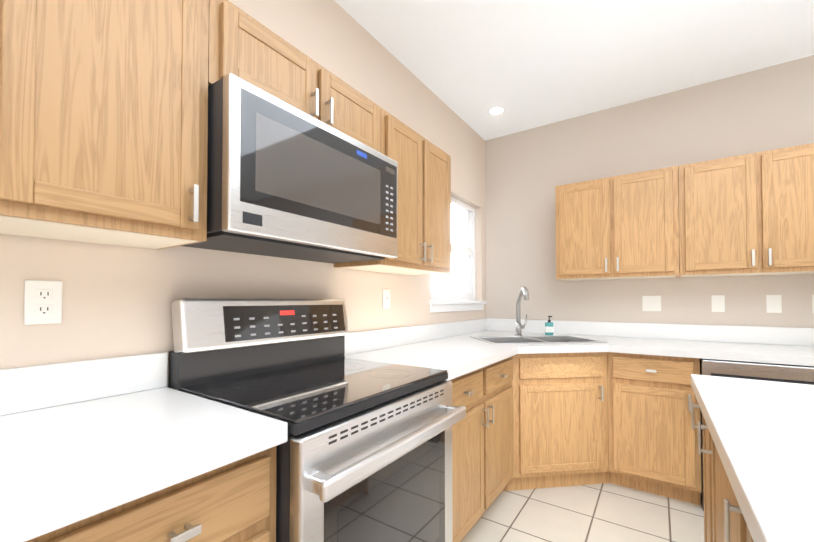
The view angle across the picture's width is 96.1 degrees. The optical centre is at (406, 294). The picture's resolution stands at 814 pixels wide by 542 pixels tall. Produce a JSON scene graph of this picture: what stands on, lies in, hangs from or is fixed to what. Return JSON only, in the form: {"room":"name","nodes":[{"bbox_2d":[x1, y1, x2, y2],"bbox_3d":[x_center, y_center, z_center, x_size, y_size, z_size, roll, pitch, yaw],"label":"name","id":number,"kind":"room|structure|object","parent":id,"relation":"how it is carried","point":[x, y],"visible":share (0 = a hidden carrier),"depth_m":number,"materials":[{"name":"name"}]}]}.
{"room":"kitchen","nodes":[
{"label":"kitchen","id":0,"kind":"room"},
{"bbox_2d":[0,0,485,387],"bbox_3d":[-0.991,-0.146,1.040,0.120,2.730,6.220,-1,-1,34],"label":"wall","id":1,"kind":"structure","parent":0,"point":[117,301],"depth_m":1.48,"materials":[{"name":"paint"}]},
{"bbox_2d":[24,280,61,324],"bbox_3d":[-0.960,0.021,0.967,0.009,0.116,0.072,-1,-1,34],"label":"electrical outlet","id":2,"kind":"object","parent":1,"relation":"attached to","point":[42,301],"visible":1,"depth_m":0.96,"materials":[{"name":"white plastic"}]},
{"bbox_2d":[0,0,208,248],"bbox_3d":[-0.783,-0.511,0.925,0.353,0.724,0.425,-1,-1,34],"label":"upper cabinet","id":3,"kind":"object","parent":1,"relation":"attached to","point":[103,121],"visible":1,"depth_m":0.83,"materials":[{"name":"brown wood"}]},
{"bbox_2d":[208,0,380,152],"bbox_3d":[-0.442,-0.728,1.428,0.353,0.272,0.779,-1,-1,34],"label":"upper cabinet","id":4,"kind":"object","parent":1,"relation":"attached to","point":[243,45],"visible":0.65,"depth_m":1.22,"materials":[{"name":"brown wood"}]},
{"bbox_2d":[182,73,397,262],"bbox_3d":[-0.421,-0.374,1.407,0.403,0.430,0.773,-1,-1,34],"label":"microwave","id":5,"kind":"object","parent":4,"relation":"attached to","point":[286,180],"visible":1,"depth_m":1.16,"materials":[{"name":"grey metal"}]},
{"bbox_2d":[383,289,389,308],"bbox_3d":[-0.119,0.029,2.191,0.016,0.116,0.072,-1,-1,34],"label":"light switch","id":6,"kind":"object","parent":1,"relation":"attached to","point":[386,298],"visible":1,"depth_m":2.19,"materials":[{"name":"white plastic"}]},
{"bbox_2d":[334,108,450,274],"bbox_3d":[-0.029,-0.492,2.030,0.353,0.724,0.684,-1,-1,34],"label":"upper cabinet","id":7,"kind":"object","parent":1,"relation":"attached to","point":[424,206],"visible":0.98,"depth_m":1.91,"materials":[{"name":"brown wood"}]},
{"bbox_2d":[428,196,485,312],"bbox_3d":[0.403,-0.338,3.037,0.139,0.953,0.995,-1,-1,34],"label":"kitchen window","id":8,"kind":"structure","parent":1,"relation":"in","point":[452,306],"depth_m":3.20,"materials":[{"name":"white plastic"}]},
{"bbox_2d":[334,0,813,139],"bbox_3d":[0.958,-1.583,-0.267,4.840,0.100,6.220,-1,-1,34],"label":"ceiling","id":9,"kind":"structure","parent":0,"point":[528,64],"depth_m":2.20,"materials":[{"name":"paint"}]},
{"bbox_2d":[487,106,505,115],"bbox_3d":[0.720,-1.476,2.946,0.150,0.001,0.150,-1,-1,34],"label":"recessed light","id":10,"kind":"object","parent":9,"relation":"in","point":[496,110],"visible":1,"depth_m":2.94,"materials":[{"name":"white plastic"}]},
{"bbox_2d":[461,483,703,541],"bbox_3d":[0.958,1.246,-0.316,4.840,0.100,6.220,-1,-1,34],"label":"floor","id":11,"kind":"structure","parent":0,"point":[606,512],"depth_m":2.03,"materials":[{"name":"tile"}]},
{"bbox_2d":[26,446,276,541],"bbox_3d":[-0.658,0.779,0.832,0.636,0.873,0.448,-1,-1,34],"label":"base cabinet","id":12,"kind":"object","parent":11,"relation":"on","point":[235,501],"visible":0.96,"depth_m":0.71,"materials":[{"name":"brown wood"}]},
{"bbox_2d":[0,352,287,541],"bbox_3d":[-0.665,0.263,0.838,0.632,0.158,0.459,-1,-1,34],"label":"countertop","id":13,"kind":"structure","parent":12,"relation":"on","point":[81,440],"depth_m":0.76,"materials":[{"name":"white laminate"}]},
{"bbox_2d":[169,298,465,541],"bbox_3d":[-0.275,0.620,1.304,0.728,1.209,0.750,-1,-1,34],"label":"range","id":14,"kind":"object","parent":11,"relation":"on","point":[364,453],"visible":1,"depth_m":1.18,"materials":[{"name":"silver metal"}]},
{"bbox_2d":[449,357,513,541],"bbox_3d":[0.164,0.800,2.034,0.638,0.873,0.945,-1,-1,34],"label":"base cabinet","id":15,"kind":"object","parent":11,"relation":"on","point":[482,454],"visible":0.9,"depth_m":1.83,"materials":[{"name":"brown wood"}]},
{"bbox_2d":[502,352,609,490],"bbox_3d":[0.899,0.812,2.727,1.068,0.873,1.023,-1,-1,34],"label":"base cabinet","id":16,"kind":"object","parent":11,"relation":"on","point":[560,422],"visible":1,"depth_m":2.31,"materials":[{"name":"brown wood"}]},
{"bbox_2d":[345,318,813,380],"bbox_3d":[1.107,0.283,2.022,2.222,0.158,1.973,-1,-1,34],"label":"countertop","id":17,"kind":"structure","parent":16,"relation":"on","point":[454,349],"depth_m":2.29,"materials":[{"name":"white laminate"}]},
{"bbox_2d":[514,286,528,335],"bbox_3d":[0.883,0.132,2.798,0.144,0.382,0.185,-1,-1,34],"label":"faucet","id":18,"kind":"object","parent":17,"relation":"on","point":[524,292],"visible":1,"depth_m":2.83,"materials":[{"name":"silver metal"}]},
{"bbox_2d":[470,335,605,343],"bbox_3d":[0.914,0.421,2.637,0.800,0.200,0.490,0,-1,-8],"label":"sink","id":19,"kind":"object","parent":17,"relation":"in","point":[534,339],"visible":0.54,"depth_m":2.78,"materials":[{"name":"grey metal"}]},
{"bbox_2d":[545,316,553,334],"bbox_3d":[1.153,0.253,2.965,0.065,0.158,0.063,-1,-1,34],"label":"soap bottle","id":20,"kind":"object","parent":17,"relation":"on","point":[549,328],"visible":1,"depth_m":2.95,"materials":[{"name":"teal plastic"}]},
{"bbox_2d":[608,352,701,504],"bbox_3d":[1.644,0.807,2.452,0.467,0.873,0.638,-1,-1,34],"label":"base cabinet","id":21,"kind":"object","parent":11,"relation":"on","point":[653,442],"visible":0.94,"depth_m":2.22,"materials":[{"name":"brown wood"}]},
{"bbox_2d":[691,402,753,541],"bbox_3d":[0.686,0.764,-0.050,0.978,0.873,2.798,-1,-1,34],"label":"kitchen island","id":22,"kind":"object","parent":11,"relation":"on","point":[724,520],"visible":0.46,"depth_m":1.04,"materials":[{"name":"brown wood"}]},
{"bbox_2d":[691,374,813,541],"bbox_3d":[0.695,0.303,-0.061,1.003,0.046,2.876,-1,-1,34],"label":"island countertop","id":23,"kind":"structure","parent":22,"relation":"on","point":[761,433],"depth_m":0.71,"materials":[{"name":"white laminate"}]},
{"bbox_2d":[700,358,813,510],"bbox_3d":[2.086,0.804,2.145,0.600,0.869,0.637,-1,-1,34],"label":"dishwasher","id":24,"kind":"object","parent":11,"relation":"on","point":[799,374],"visible":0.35,"depth_m":1.96,"materials":[{"name":"grey metal"}]},
{"bbox_2d":[485,55,813,327],"bbox_3d":[2.728,-0.126,2.193,4.720,2.730,0.120,-1,-1,34],"label":"wall","id":25,"kind":"structure","parent":0,"point":[754,111],"depth_m":2.79,"materials":[{"name":"paint"}]},
{"bbox_2d":[555,166,678,280],"bbox_3d":[1.538,-0.480,2.721,0.766,0.724,0.353,-1,-1,34],"label":"upper cabinet","id":26,"kind":"object","parent":25,"relation":"attached to","point":[625,226],"visible":1,"depth_m":2.58,"materials":[{"name":"brown wood"}]},
{"bbox_2d":[642,296,660,310],"bbox_3d":[1.831,0.068,2.738,0.118,0.116,0.016,-1,-1,34],"label":"double light switch","id":27,"kind":"object","parent":25,"relation":"attached to","point":[651,303],"visible":1,"depth_m":2.73,"materials":[{"name":"white plastic"}]},
{"bbox_2d":[711,295,724,311],"bbox_3d":[2.143,0.065,2.521,0.072,0.116,0.009,-1,-1,34],"label":"electrical outlet","id":28,"kind":"object","parent":25,"relation":"attached to","point":[718,303],"visible":1,"depth_m":2.52,"materials":[{"name":"white plastic"}]},
{"bbox_2d":[678,143,813,277],"bbox_3d":[2.173,-0.488,2.288,0.766,0.724,0.353,-1,-1,34],"label":"upper cabinet","id":29,"kind":"object","parent":25,"relation":"attached to","point":[751,214],"visible":1,"depth_m":2.20,"materials":[{"name":"brown wood"}]},
{"bbox_2d":[766,295,781,312],"bbox_3d":[2.372,0.062,2.368,0.072,0.116,0.014,-1,-1,34],"label":"outlet","id":30,"kind":"object","parent":25,"relation":"attached to","point":[773,303],"visible":1,"depth_m":2.36,"materials":[{"name":"white plastic"}]},
{"bbox_2d":[812,295,813,312],"bbox_3d":[2.541,0.060,2.249,0.072,0.116,0.009,-1,-1,34],"label":"electrical outlet","id":31,"kind":"object","parent":25,"relation":"attached to","point":[812,303],"visible":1,"depth_m":2.26,"materials":[{"name":"white plastic"}]},
{"label":"outside","id":32,"kind":"structure","parent":0,"visible":0},
{"bbox_2d":[431,204,467,300],"bbox_3d":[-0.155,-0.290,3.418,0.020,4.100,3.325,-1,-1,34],"label":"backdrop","id":33,"kind":"structure","parent":32,"point":[440,281],"depth_m":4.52,"materials":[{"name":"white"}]}
]}

